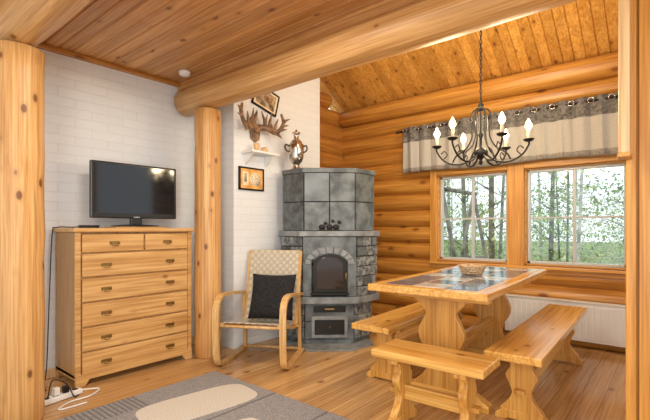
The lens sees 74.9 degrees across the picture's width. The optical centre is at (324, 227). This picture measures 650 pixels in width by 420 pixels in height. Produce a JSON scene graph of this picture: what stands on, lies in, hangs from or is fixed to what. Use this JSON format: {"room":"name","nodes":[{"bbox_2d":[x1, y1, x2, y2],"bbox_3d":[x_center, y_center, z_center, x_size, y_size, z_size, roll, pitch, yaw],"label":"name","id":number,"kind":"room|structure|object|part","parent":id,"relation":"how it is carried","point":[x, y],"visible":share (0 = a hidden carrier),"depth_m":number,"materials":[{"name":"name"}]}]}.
{"room":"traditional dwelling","nodes":[
{"label":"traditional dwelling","id":0,"kind":"room"},
{"bbox_2d":[38,48,194,368],"bbox_3d":[-2.712,-0.115,2.408,0.150,2.430,4.620,0,0,40],"label":"wall","id":1,"kind":"structure","parent":0,"point":[93,111],"depth_m":3.38,"materials":[{"name":"white brick"}]},
{"bbox_2d":[36,42,180,86],"bbox_3d":[-2.725,-1.312,2.236,0.050,0.034,4.340,0,0,40],"label":"trim","id":2,"kind":"structure","parent":1,"relation":"attached to","point":[43,46],"depth_m":3.38,"materials":[{"name":"brown wood"}]},
{"bbox_2d":[45,336,193,378],"bbox_3d":[-2.649,1.065,2.352,0.018,0.070,4.615,0,0,40],"label":"baseboard","id":3,"kind":"structure","parent":1,"relation":"attached to","point":[51,372],"depth_m":3.11,"materials":[{"name":"brown wood"}]},
{"bbox_2d":[42,0,416,90],"bbox_3d":[-0.229,-1.323,0.194,6.600,0.135,4.375,0,0,40],"label":"ceiling","id":4,"kind":"structure","parent":0,"point":[209,39],"depth_m":2.83,"materials":[{"name":"brown wood"}]},
{"bbox_2d":[179,69,190,77],"bbox_3d":[-1.190,-1.308,3.599,0.100,0.040,0.100,0,0,40],"label":"smoke detector","id":5,"kind":"object","parent":4,"relation":"attached to","point":[184,73],"visible":1,"depth_m":3.57,"materials":[{"name":"white plastic"}]},
{"bbox_2d":[217,78,319,348],"bbox_3d":[-0.655,-0.892,4.481,0.550,3.984,1.200,0,0,40],"label":"wall","id":6,"kind":"structure","parent":0,"point":[251,220],"depth_m":4.02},
{"bbox_2d":[238,166,263,191],"bbox_3d":[-0.691,-0.460,3.991,0.021,0.215,0.300,0,0,40],"label":"framed picture","id":7,"kind":"object","parent":6,"relation":"attached to","point":[252,179],"visible":1,"depth_m":3.98,"materials":[{"name":"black paper"}]},
{"bbox_2d":[242,149,278,167],"bbox_3d":[-0.603,-0.651,3.995,0.150,0.122,0.340,0,0,40],"label":"wall shelf","id":8,"kind":"object","parent":6,"relation":"attached to","point":[267,156],"depth_m":3.94,"materials":[{"name":"white wood"}]},
{"bbox_2d":[253,143,267,151],"bbox_3d":[-0.605,-0.749,3.987,0.070,0.072,0.163,0,0,40],"label":"cups","id":9,"kind":"object","parent":8,"relation":"on","point":[256,145],"visible":0.7,"depth_m":3.94,"materials":[{"name":"brown wood"}]},
{"bbox_2d":[237,102,289,142],"bbox_3d":[-0.608,-0.962,3.973,0.168,0.304,0.644,0,0,40],"label":"antler mount","id":10,"kind":"object","parent":6,"relation":"attached to","point":[250,123],"visible":1,"depth_m":4.00,"materials":[{"name":"brown"}]},
{"bbox_2d":[251,92,279,116],"bbox_3d":[-0.576,-1.250,4.129,0.020,0.291,0.364,0,0,40],"label":"framed print","id":11,"kind":"object","parent":6,"relation":"attached to","point":[269,103],"visible":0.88,"depth_m":4.15,"materials":[{"name":"black paper"}]},
{"bbox_2d":[320,91,342,167],"bbox_3d":[-0.099,-0.526,5.437,0.158,3.253,0.980,0,0,40],"label":"wall","id":12,"kind":"structure","parent":0,"point":[331,132],"depth_m":5.54,"materials":[{"name":"brown wood"}]},
{"bbox_2d":[41,314,625,419],"bbox_3d":[0.625,1.160,1.139,7.000,0.120,6.950,0,0,40],"label":"floor","id":13,"kind":"structure","parent":0,"point":[335,382],"depth_m":3.00,"materials":[{"name":"brown wood"}]},
{"bbox_2d":[0,40,45,419],"bbox_3d":[-1.744,0.041,2.407,0.263,2.118,0.264,0,0,40],"label":"log post","id":14,"kind":"object","parent":13,"relation":"on","point":[22,65],"visible":1,"depth_m":2.31,"materials":[{"name":"brown wood"}]},
{"bbox_2d":[0,0,90,46],"bbox_3d":[0.288,-1.170,0.711,6.470,0.312,0.248,0,0,40],"label":"ceiling beam","id":15,"kind":"structure","parent":14,"relation":"on","point":[30,22],"depth_m":2.11,"materials":[{"name":"brown wood"}]},
{"bbox_2d":[45,226,77,390],"bbox_3d":[-1.905,0.537,3.033,0.228,1.122,0.341,0,0,23],"label":"cable","id":16,"kind":"object","parent":13,"relation":"on","point":[58,226],"visible":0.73,"depth_m":3.08,"materials":[{"name":"black plastic"}]},
{"bbox_2d":[45,379,99,410],"bbox_3d":[-1.593,1.029,2.716,0.234,0.149,0.354,0,0,28],"label":"power strip","id":17,"kind":"object","parent":13,"relation":"on","point":[56,396],"visible":0.94,"depth_m":2.69,"materials":[{"name":"white plastic"}]},
{"bbox_2d":[53,228,194,387],"bbox_3d":[-1.553,0.550,3.356,0.404,1.100,0.940,0,0,40],"label":"dresser","id":18,"kind":"object","parent":13,"relation":"on","point":[123,295],"visible":1,"depth_m":3.12,"materials":[{"name":"brown wood"}]},
{"bbox_2d":[78,225,99,227],"bbox_3d":[-1.693,-0.013,3.043,0.045,0.023,0.150,0,0,17],"label":"remote control","id":19,"kind":"object","parent":18,"relation":"on","point":[79,226],"visible":1,"depth_m":3.01,"materials":[{"name":"black plastic"}]},
{"bbox_2d":[89,160,175,226],"bbox_3d":[-1.511,-0.259,3.386,0.210,0.494,0.680,0,0,42],"label":"television","id":20,"kind":"object","parent":18,"relation":"on","point":[135,192],"visible":1,"depth_m":3.34,"materials":[{"name":"black plastic"}]},
{"bbox_2d":[104,227,164,227],"bbox_3d":[-1.511,-0.005,3.386,0.200,0.008,0.400,0,0,40],"label":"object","id":21,"kind":"structure","parent":18,"relation":"on","point":[104,227],"depth_m":3.28,"materials":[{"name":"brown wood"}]},
{"bbox_2d":[57,371,349,419],"bbox_3d":[-0.994,1.091,1.703,1.710,0.016,2.540,0,0,40],"label":"area rug","id":22,"kind":"object","parent":13,"relation":"on","point":[214,395],"visible":1,"depth_m":2.59,"materials":[{"name":"grey fabric"}]},
{"bbox_2d":[194,107,221,358],"bbox_3d":[-1.010,0.041,3.658,0.231,2.118,0.230,0,0,21],"label":"log post","id":23,"kind":"object","parent":13,"relation":"on","point":[207,120],"visible":0.91,"depth_m":3.56,"materials":[{"name":"brown wood"}]},
{"bbox_2d":[212,250,304,369],"bbox_3d":[-0.520,0.651,3.578,0.590,0.897,0.713,0,0,11],"label":"armchair","id":24,"kind":"object","parent":13,"relation":"on","point":[275,259],"visible":0.75,"depth_m":3.74,"materials":[{"name":"brown wood"}]},
{"bbox_2d":[248,274,296,320],"bbox_3d":[-0.459,0.595,3.689,0.400,0.376,0.201,0,0,11],"label":"throw pillow","id":25,"kind":"object","parent":24,"relation":"on","point":[268,291],"visible":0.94,"depth_m":3.63,"materials":[{"name":"black fabric"}]},
{"bbox_2d":[278,168,379,351],"bbox_3d":[0.046,0.268,4.162,0.865,1.665,0.862,0,0,40],"label":"fireplace","id":26,"kind":"object","parent":13,"relation":"on","point":[338,267],"visible":0.77,"depth_m":3.98,"materials":[{"name":"soapstone"},{"name":"black iron"},{"name":"glass"}]},
{"bbox_2d":[284,129,307,168],"bbox_3d":[-0.277,-0.773,4.193,0.183,0.415,0.182,0,0,29],"label":"samovar","id":27,"kind":"object","parent":26,"relation":"on","point":[296,151],"visible":0.88,"depth_m":4.15,"materials":[{"name":"silver metal"}]},
{"bbox_2d":[317,219,341,230],"bbox_3d":[0.043,-0.028,3.978,0.240,0.109,0.030,0,0,-2],"label":"figurines","id":28,"kind":"object","parent":26,"relation":"on","point":[322,227],"visible":1,"depth_m":3.97,"materials":[{"name":"black metal"}]},
{"bbox_2d":[352,302,466,380],"bbox_3d":[0.841,0.885,3.597,0.300,0.430,1.750,0,0,38],"label":"wooden bench","id":29,"kind":"object","parent":13,"relation":"on","point":[385,325],"visible":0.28,"depth_m":3.08,"materials":[{"name":"brown wood"}]},
{"bbox_2d":[371,339,499,419],"bbox_3d":[0.586,0.887,2.292,0.620,0.425,0.280,0,0,38],"label":"wooden bench","id":30,"kind":"object","parent":13,"relation":"on","point":[466,367],"visible":1,"depth_m":2.25,"materials":[{"name":"brown wood"}]},
{"bbox_2d":[368,266,546,414],"bbox_3d":[1.080,0.725,3.150,0.740,0.750,1.720,0,0,37],"label":"dining table","id":31,"kind":"object","parent":13,"relation":"on","point":[443,293],"visible":0.77,"depth_m":2.72,"materials":[{"name":"brown wood"}]},
{"bbox_2d":[458,264,486,274],"bbox_3d":[1.111,0.314,3.202,0.208,0.070,0.208,0,0,40],"label":"bread basket","id":32,"kind":"object","parent":31,"relation":"on","point":[467,269],"visible":1,"depth_m":3.13,"materials":[{"name":"wicker"}]},
{"bbox_2d":[484,304,586,419],"bbox_3d":[1.538,0.885,2.950,0.290,0.430,1.800,0,0,38],"label":"wooden bench","id":33,"kind":"object","parent":13,"relation":"on","point":[545,337],"visible":1,"depth_m":2.44,"materials":[{"name":"brown wood"}]},
{"bbox_2d":[174,0,578,116],"bbox_3d":[1.204,-1.139,1.808,6.470,0.246,0.248,0,0,40],"label":"ceiling beam","id":34,"kind":"structure","parent":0,"point":[418,24],"depth_m":2.52,"materials":[{"name":"brown wood"}]},
{"bbox_2d":[320,0,617,112],"bbox_3d":[1.921,-2.323,2.893,6.650,1.614,2.634,0,0,40],"label":"ceiling","id":35,"kind":"structure","parent":0,"point":[581,29],"depth_m":4.30,"materials":[{"name":"brown wood"}]},
{"bbox_2d":[432,30,533,167],"bbox_3d":[1.139,-1.470,3.100,0.686,2.020,0.681,0,0,40],"label":"chandelier","id":36,"kind":"object","parent":35,"relation":"hanging from","point":[480,153],"visible":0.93,"depth_m":3.08,"materials":[{"name":"black metal"}]},
{"bbox_2d":[339,51,625,352],"bbox_3d":[2.722,-0.235,3.689,6.550,2.670,0.248,0,0,40],"label":"wall","id":37,"kind":"structure","parent":0,"point":[370,140],"depth_m":4.96,"materials":[{"name":"brown wood"}]},
{"bbox_2d":[438,170,506,263],"bbox_3d":[1.629,-0.113,4.665,0.780,0.972,0.110,0,0,40],"label":"window","id":38,"kind":"structure","parent":37,"relation":"in","point":[441,179],"depth_m":4.68,"materials":[{"name":"brown wood"}]},
{"bbox_2d":[396,92,617,172],"bbox_3d":[1.771,-0.905,4.351,2.328,0.540,0.150,0,0,40],"label":"curtain valance","id":39,"kind":"object","parent":37,"relation":"attached to","point":[583,126],"visible":0.89,"depth_m":4.10,"materials":[{"name":"fabric"}]},
{"bbox_3d":[1.771,-1.135,4.351,2.328,0.060,0.150,0,0,40],"label":"curtain rod","id":40,"kind":"part","parent":39,"relation":"part of","materials":[{"name":"black plastic"}]},
{"bbox_2d":[429,154,625,278],"bbox_3d":[1.993,-0.113,4.309,1.945,1.122,0.190,0,0,40],"label":"window","id":41,"kind":"structure","parent":37,"relation":"in","point":[528,171],"depth_m":4.26,"materials":[{"name":"brown wood"}]},
{"bbox_2d":[505,294,625,347],"bbox_3d":[2.280,0.885,3.939,1.150,0.430,0.110,0,0,40],"label":"radiator","id":42,"kind":"object","parent":37,"relation":"attached to","point":[602,323],"visible":0.56,"depth_m":3.81,"materials":[{"name":"white metal"}]},
{"bbox_2d":[637,0,638,419],"bbox_3d":[2.006,-0.065,1.282,1.765,2.330,0.140,0,0,40],"label":"wall","id":43,"kind":"structure","parent":0,"point":[637,0],"depth_m":1.77,"materials":[{"name":"brown wood"}]},
{"bbox_2d":[617,0,632,159],"bbox_3d":[1.222,-0.647,1.727,0.042,0.725,0.108,0,0,40],"label":"trim","id":44,"kind":"structure","parent":43,"relation":"attached to","point":[624,6],"depth_m":1.69,"materials":[{"name":"brown wood"}]},
{"bbox_2d":[626,0,649,419],"bbox_3d":[1.371,0.050,1.698,0.272,2.100,0.033,0,0,40],"label":"trim","id":45,"kind":"structure","parent":43,"relation":"attached to","point":[644,5],"depth_m":1.75,"materials":[{"name":"brown wood"}]},
{"label":"outside","id":46,"kind":"structure","parent":0,"visible":0},
{"bbox_2d":[444,239,623,264],"bbox_3d":[15.140,1.950,29.829,75.000,0.500,54.800,0,0,40],"label":"ground","id":47,"kind":"structure","parent":46,"point":[615,257],"depth_m":29.42,"materials":[{"name":"green plant"}]},
{"bbox_2d":[444,187,487,258],"bbox_3d":[2.377,0.511,7.526,0.969,2.392,1.600,0,0,40],"label":"swing set","id":48,"kind":"object","parent":47,"relation":"on","point":[449,226],"visible":0.3,"depth_m":7.85,"materials":[{"name":"brown wood"}]},
{"bbox_2d":[444,166,623,264],"bbox_3d":[2.873,-3.029,25.853,44.745,9.664,26.920,0,0,40],"label":"birch trees","id":49,"kind":"object","parent":47,"relation":"on","point":[551,231],"visible":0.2,"depth_m":12.35,"materials":[{"name":"green plant"}]}
]}

